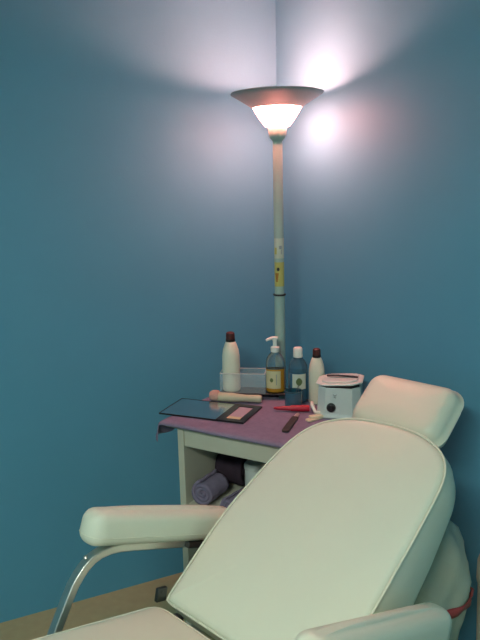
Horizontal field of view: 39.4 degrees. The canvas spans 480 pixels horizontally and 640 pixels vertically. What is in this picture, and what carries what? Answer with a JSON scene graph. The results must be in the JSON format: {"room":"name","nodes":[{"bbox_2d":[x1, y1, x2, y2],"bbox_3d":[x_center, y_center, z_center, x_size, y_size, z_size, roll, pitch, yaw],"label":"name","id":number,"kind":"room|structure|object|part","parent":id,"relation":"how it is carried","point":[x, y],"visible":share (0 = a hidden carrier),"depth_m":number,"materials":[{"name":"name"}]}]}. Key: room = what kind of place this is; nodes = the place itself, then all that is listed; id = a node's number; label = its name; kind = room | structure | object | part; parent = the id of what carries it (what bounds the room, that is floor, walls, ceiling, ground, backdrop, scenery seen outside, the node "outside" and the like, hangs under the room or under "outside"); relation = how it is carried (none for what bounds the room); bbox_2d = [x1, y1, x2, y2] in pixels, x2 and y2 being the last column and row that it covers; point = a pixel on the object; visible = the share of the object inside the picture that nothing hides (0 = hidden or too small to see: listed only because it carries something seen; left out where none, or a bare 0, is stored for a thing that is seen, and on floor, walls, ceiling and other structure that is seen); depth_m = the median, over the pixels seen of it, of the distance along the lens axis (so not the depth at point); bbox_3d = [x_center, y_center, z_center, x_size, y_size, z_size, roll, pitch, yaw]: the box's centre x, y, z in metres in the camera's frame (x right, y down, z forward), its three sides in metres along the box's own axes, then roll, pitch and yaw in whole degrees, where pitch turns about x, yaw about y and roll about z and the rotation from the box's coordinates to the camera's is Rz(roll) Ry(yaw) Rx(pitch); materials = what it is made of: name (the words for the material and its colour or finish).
{"room":"beauty treatment room","nodes":[
{"label":"beauty treatment room","id":0,"kind":"room"},
{"bbox_2d":[0,572,214,639],"bbox_3d":[-0.477,1.607,0.441,3.978,0.100,4.722,-8,13,-31],"label":"floor","id":1,"kind":"structure","parent":0,"point":[140,596],"depth_m":2.62,"materials":[{"name":"beige wood"}]},
{"bbox_2d":[167,426,279,634],"bbox_3d":[0.113,0.737,2.390,0.580,0.836,0.430,5,13,30],"label":"work table","id":2,"kind":"object","parent":1,"relation":"on","point":[198,452],"visible":0.15,"depth_m":2.27,"materials":[{"name":"beige laminate"}]},
{"bbox_3d":[-0.084,0.730,2.502,0.024,0.816,0.420,5,13,30],"label":"panel","id":3,"kind":"part","parent":2,"relation":"part of","materials":[{"name":"beige laminate"}]},
{"bbox_2d":[192,469,228,504],"bbox_3d":[-0.103,0.577,2.313,0.083,0.087,0.119,5,13,30],"label":"rolled towel","id":4,"kind":"object","parent":2,"relation":"on","point":[205,490],"visible":1,"depth_m":2.28,"materials":[{"name":"purple fabric"}]},
{"bbox_2d":[188,483,244,505],"bbox_3d":[0.121,0.623,2.355,0.461,0.018,0.400,5,13,30],"label":"shelf","id":5,"kind":"object","parent":2,"relation":"attached to","point":[233,487],"depth_m":2.35,"materials":[{"name":"beige laminate"}]},
{"bbox_2d":[215,453,247,485],"bbox_3d":[-0.016,0.530,2.430,0.116,0.125,0.120,5,13,30],"label":"rolled towel","id":6,"kind":"object","parent":2,"relation":"on","point":[231,467],"visible":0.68,"depth_m":2.38,"materials":[{"name":"black fabric"}]},
{"bbox_2d":[220,487,243,507],"bbox_3d":[-0.015,0.606,2.247,0.053,0.055,0.109,7,14,38],"label":"rolled towel","id":7,"kind":"object","parent":2,"relation":"on","point":[226,501],"visible":0.22,"depth_m":2.22,"materials":[{"name":"purple fabric"}]},
{"bbox_2d":[156,391,339,447],"bbox_3d":[0.062,0.360,2.320,0.604,0.075,0.437,5,13,30],"label":"towel","id":8,"kind":"object","parent":2,"relation":"on","point":[265,427],"visible":0.49,"depth_m":2.22,"materials":[{"name":"purple fabric"}]},
{"bbox_2d":[159,398,261,423],"bbox_3d":[-0.102,0.316,2.350,0.318,0.006,0.176,3,12,22],"label":"mirror","id":9,"kind":"object","parent":8,"relation":"on","point":[184,407],"visible":1,"depth_m":2.34,"materials":[{"name":"mirror"}]},
{"bbox_2d":[160,399,233,418],"bbox_3d":[-0.148,0.315,2.369,0.212,0.004,0.170,3,12,22],"label":"mirror glass","id":10,"kind":"object","parent":9,"relation":"on","point":[189,408],"depth_m":2.36,"materials":[{"name":"blue"}]},
{"bbox_3d":[-0.148,0.314,2.369,0.218,0.005,0.176,3,12,22],"label":"frame","id":11,"kind":"part","parent":9,"relation":"part of","materials":[{"name":"black plastic"}]},
{"bbox_3d":[-0.001,0.322,2.308,0.098,0.006,0.176,3,12,22],"label":"frame","id":12,"kind":"part","parent":9,"relation":"part of","materials":[{"name":"black plastic"}]},
{"bbox_2d":[229,407,252,416],"bbox_3d":[-0.001,0.323,2.308,0.058,0.003,0.140,3,12,22],"label":"mirror glass","id":13,"kind":"object","parent":9,"relation":"on","point":[234,411],"depth_m":2.32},
{"bbox_2d":[209,390,261,402],"bbox_3d":[-0.015,0.279,2.441,0.198,0.041,0.041,1,11,14],"label":"brush","id":14,"kind":"object","parent":8,"relation":"on","point":[214,395],"visible":1,"depth_m":2.43,"materials":[{"name":"beige plastic"}]},
{"bbox_2d":[220,368,286,398],"bbox_3d":[0.058,0.237,2.498,0.256,0.098,0.082,0,11,8],"label":"acrylic tray","id":15,"kind":"object","parent":8,"relation":"on","point":[244,390],"visible":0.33,"depth_m":2.48,"materials":[{"name":"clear plastic"}]},
{"bbox_2d":[222,331,240,391],"bbox_3d":[-0.034,0.153,2.495,0.066,0.222,0.066,-1,11,0],"label":"lotion bottle","id":16,"kind":"object","parent":15,"relation":"in","point":[230,355],"visible":1,"depth_m":2.47,"materials":[{"name":"beige plastic"}]},
{"bbox_2d":[266,336,284,392],"bbox_3d":[0.130,0.162,2.467,0.069,0.208,0.051,-1,11,4],"label":"pump bottle","id":17,"kind":"object","parent":15,"relation":"on","point":[275,364],"visible":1,"depth_m":2.45,"materials":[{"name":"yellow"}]},
{"bbox_2d":[282,413,298,432],"bbox_3d":[0.172,0.336,2.211,0.023,0.008,0.186,2,12,18],"label":"file","id":18,"kind":"object","parent":8,"relation":"on","point":[293,419],"visible":1,"depth_m":2.18,"materials":[{"name":"brown plastic"}]},
{"bbox_2d":[274,405,309,411],"bbox_3d":[0.179,0.306,2.326,0.124,0.022,0.022,0,11,6],"label":"marker","id":19,"kind":"object","parent":8,"relation":"on","point":[304,408],"visible":1,"depth_m":2.32,"materials":[{"name":"red plastic"}]},
{"bbox_2d":[284,388,301,405],"bbox_3d":[0.189,0.278,2.370,0.062,0.061,0.062,-1,11,0],"label":"glass jar","id":20,"kind":"object","parent":8,"relation":"on","point":[292,397],"visible":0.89,"depth_m":2.35,"materials":[{"name":"blue glass"}]},
{"bbox_2d":[288,347,307,402],"bbox_3d":[0.210,0.196,2.425,0.069,0.200,0.070,-1,11,3],"label":"bottle","id":21,"kind":"object","parent":8,"relation":"on","point":[297,370],"visible":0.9,"depth_m":2.40,"materials":[{"name":"plastic"}]},
{"bbox_2d":[305,417,322,421],"bbox_3d":[0.266,0.327,2.256,0.110,0.005,0.026,-10,14,-37],"label":"stick","id":22,"kind":"object","parent":8,"relation":"on","point":[306,419],"visible":0.5,"depth_m":2.23,"materials":[{"name":"beige wood"}]},
{"bbox_2d":[309,414,323,417],"bbox_3d":[0.275,0.321,2.256,0.090,0.005,0.022,-5,12,-18],"label":"stick","id":23,"kind":"object","parent":22,"relation":"on","point":[314,415],"visible":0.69,"depth_m":2.25,"materials":[{"name":"beige wood"}]},
{"bbox_2d":[309,348,324,403],"bbox_3d":[0.275,0.199,2.401,0.057,0.200,0.057,-1,11,0],"label":"lotion bottle","id":24,"kind":"object","parent":8,"relation":"on","point":[316,367],"visible":0.87,"depth_m":2.38,"materials":[{"name":"beige plastic"}]},
{"bbox_2d":[310,373,363,418],"bbox_3d":[0.332,0.255,2.298,0.184,0.127,0.169,1,11,14],"label":"heater","id":25,"kind":"object","parent":8,"relation":"on","point":[338,397],"visible":0.83,"depth_m":2.23,"materials":[{"name":"plastic"}]},
{"bbox_3d":[0.253,0.298,2.309,0.033,0.042,0.105,-3,11,-6],"label":"power cord","id":26,"kind":"part","parent":25,"relation":"part of","materials":[{"name":"white plastic"}]},
{"bbox_3d":[0.343,0.202,2.290,0.156,0.022,0.156,1,11,14],"label":"lid","id":27,"kind":"part","parent":25,"relation":"part of","materials":[{"name":"white plastic"}]},
{"bbox_2d":[327,374,357,377],"bbox_3d":[0.349,0.191,2.285,0.106,0.005,0.017,2,12,17],"label":"spatula","id":28,"kind":"object","parent":25,"relation":"on","point":[339,375],"visible":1,"depth_m":2.28,"materials":[{"name":"black plastic"}]},
{"bbox_2d":[244,459,264,485],"bbox_3d":[0.052,0.554,2.354,0.074,0.121,0.074,-1,11,0],"label":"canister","id":29,"kind":"object","parent":2,"relation":"on","point":[251,467],"visible":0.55,"depth_m":2.32,"materials":[{"name":"plastic"}]},
{"bbox_3d":[0.051,0.506,2.345,0.074,0.024,0.074,-1,11,0],"label":"lid","id":30,"kind":"part","parent":29,"relation":"part of","materials":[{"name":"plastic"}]},
{"bbox_2d":[32,375,463,639],"bbox_3d":[-0.055,0.811,1.480,1.699,1.046,0.756,-12,15,-43],"label":"chair","id":31,"kind":"object","parent":1,"relation":"on","point":[339,536],"visible":1,"depth_m":1.61,"materials":[{"name":"white leather"}]},
{"bbox_3d":[-0.217,0.761,1.312,0.532,0.207,0.520,-12,15,-43],"label":"seat","id":32,"kind":"part","parent":31,"relation":"part of","materials":[{"name":"white leather"}]},
{"bbox_3d":[-0.202,0.537,1.765,0.476,0.231,0.082,-12,15,-43],"label":"armrest","id":33,"kind":"part","parent":31,"relation":"part of","materials":[{"name":"white leather"}]},
{"bbox_3d":[-0.140,0.838,1.400,0.555,0.178,0.655,-12,15,-43],"label":"seat frame","id":34,"kind":"part","parent":31,"relation":"part of","materials":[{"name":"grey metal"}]},
{"bbox_3d":[-0.114,0.615,1.866,0.127,0.058,0.060,-12,15,-43],"label":"plate","id":35,"kind":"part","parent":31,"relation":"part of","materials":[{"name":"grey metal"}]},
{"bbox_3d":[0.193,0.569,1.684,0.562,0.540,0.534,-12,15,-43],"label":"backrest","id":36,"kind":"part","parent":31,"relation":"part of","materials":[{"name":"white leather"}]},
{"bbox_3d":[0.270,0.618,1.293,0.476,0.231,0.082,-12,15,-43],"label":"armrest","id":37,"kind":"part","parent":31,"relation":"part of","materials":[{"name":"white leather"}]},
{"bbox_2d":[414,520,473,639],"bbox_3d":[0.507,0.708,1.859,0.265,0.574,0.238,-1,11,0],"label":"plastic bag","id":38,"kind":"object","parent":31,"relation":"hanging from","point":[447,583],"visible":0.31,"depth_m":1.76,"materials":[{"name":"white plastic"}]},
{"bbox_2d":[231,86,323,387],"bbox_3d":[0.154,0.146,2.550,0.328,1.932,0.328,-1,11,0],"label":"floor lamp","id":39,"kind":"object","parent":1,"relation":"on","point":[276,107],"visible":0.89,"depth_m":2.37,"materials":[{"name":"metal"}]},
{"bbox_3d":[0.132,-0.723,2.381,0.174,0.066,0.174,-1,11,0],"label":"lamp shade","id":40,"kind":"part","parent":39,"relation":"part of","materials":[{"name":"white glass"}]},
{"bbox_3d":[0.131,-0.776,2.371,0.328,0.051,0.328,-1,11,0],"label":"lamp shade","id":41,"kind":"part","parent":39,"relation":"part of","materials":[{"name":"ceramic"}]},
{"bbox_2d":[476,554,479,639],"bbox_3d":[0.756,0.928,1.916,0.168,0.612,0.168,-1,11,0],"label":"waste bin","id":42,"kind":"object","parent":1,"relation":"on","point":[478,560],"visible":1,"depth_m":1.89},
{"bbox_3d":[0.750,0.683,1.868,0.168,0.114,0.168,-1,11,0],"label":"domed lid","id":43,"kind":"part","parent":42,"relation":"part of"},
{"bbox_2d":[0,0,276,622],"bbox_3d":[-1.660,-0.024,2.034,4.000,2.550,0.100,-7,12,-25],"label":"wall","id":44,"kind":"structure","parent":0,"point":[137,204],"depth_m":2.54,"materials":[{"name":"teal paint"}]},
{"bbox_2d":[276,0,479,639],"bbox_3d":[1.336,0.093,1.055,0.100,2.550,4.300,-8,13,-31],"label":"wall","id":45,"kind":"structure","parent":0,"point":[381,168],"depth_m":2.23,"materials":[{"name":"teal paint"}]}
]}

